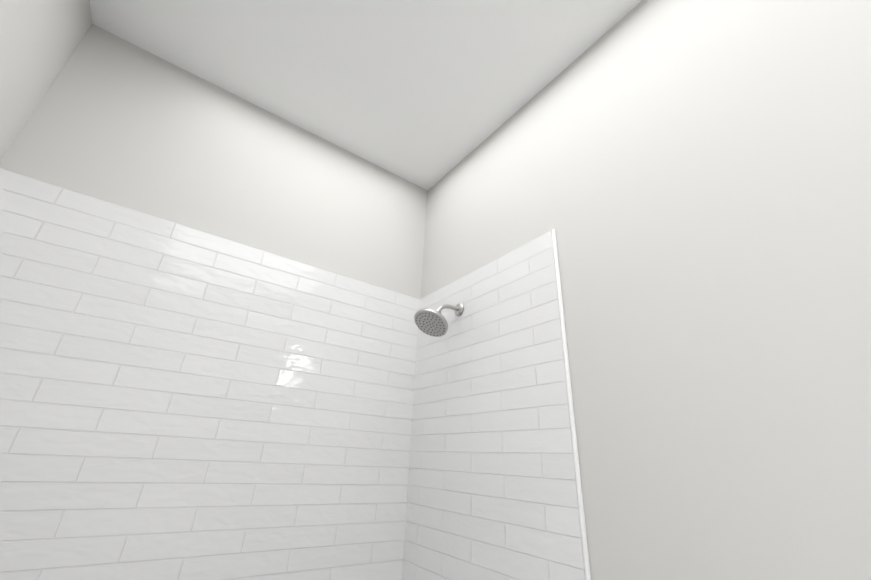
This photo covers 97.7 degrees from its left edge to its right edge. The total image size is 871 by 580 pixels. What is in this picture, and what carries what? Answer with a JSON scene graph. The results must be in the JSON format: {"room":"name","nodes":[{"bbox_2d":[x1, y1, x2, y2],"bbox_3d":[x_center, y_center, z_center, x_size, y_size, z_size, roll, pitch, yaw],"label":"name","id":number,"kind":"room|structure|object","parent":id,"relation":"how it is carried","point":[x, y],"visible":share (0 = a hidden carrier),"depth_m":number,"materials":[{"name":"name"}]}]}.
{"room":"bathroom","nodes":[
{"label":"bathroom","id":0,"kind":"room"},
{"bbox_2d":[0,0,91,160],"bbox_3d":[-0.660,-0.105,-0.165,0.120,2.950,2.636,19,-29,-31],"label":"wall","id":1,"kind":"structure","parent":0,"point":[40,40],"depth_m":1.17,"materials":[{"name":"grey paint"}]},
{"bbox_2d":[0,24,427,298],"bbox_3d":[-0.830,0.538,1.275,1.690,2.950,0.120,19,-29,-31],"label":"wall","id":2,"kind":"structure","parent":0,"point":[113,118],"depth_m":1.57,"materials":[{"name":"grey paint"}]},
{"bbox_2d":[0,168,419,579],"bbox_3d":[-0.752,0.723,1.172,1.570,1.945,0.010,19,-29,-31],"label":"wall tile","id":3,"kind":"structure","parent":2,"relation":"attached to","point":[178,401],"depth_m":1.26,"materials":[{"name":"white tile"}]},
{"bbox_2d":[90,0,641,190],"bbox_3d":[-0.015,-1.638,0.032,3.090,0.060,4.288,19,-29,-31],"label":"ceiling","id":4,"kind":"structure","parent":0,"point":[427,95],"depth_m":1.53,"materials":[{"name":"white paint"}]},
{"bbox_2d":[421,0,870,579],"bbox_3d":[0.709,0.357,0.713,0.120,2.950,2.876,19,-29,-31],"label":"wall","id":5,"kind":"structure","parent":0,"point":[689,180],"depth_m":0.90,"materials":[{"name":"grey paint"}]},
{"bbox_2d":[402,230,585,579],"bbox_3d":[0.120,0.939,1.200,0.010,2.240,0.836,19,-29,-31],"label":"wall tile","id":6,"kind":"structure","parent":5,"relation":"attached to","point":[492,491],"depth_m":1.32,"materials":[{"name":"white tile"}]},
{"bbox_2d":[414,303,463,336],"bbox_3d":[0.018,0.106,1.580,0.215,0.170,0.146,19,-29,-31],"label":"shower head","id":7,"kind":"object","parent":6,"relation":"attached to","point":[431,322],"visible":1,"depth_m":1.54},
{"bbox_2d":[552,229,590,579],"bbox_3d":[0.368,0.807,0.882,0.011,2.240,0.012,19,-29,-31],"label":"trim","id":8,"kind":"structure","parent":5,"relation":"attached to","point":[577,471],"depth_m":1.08,"materials":[{"name":"white tile"}]}
]}

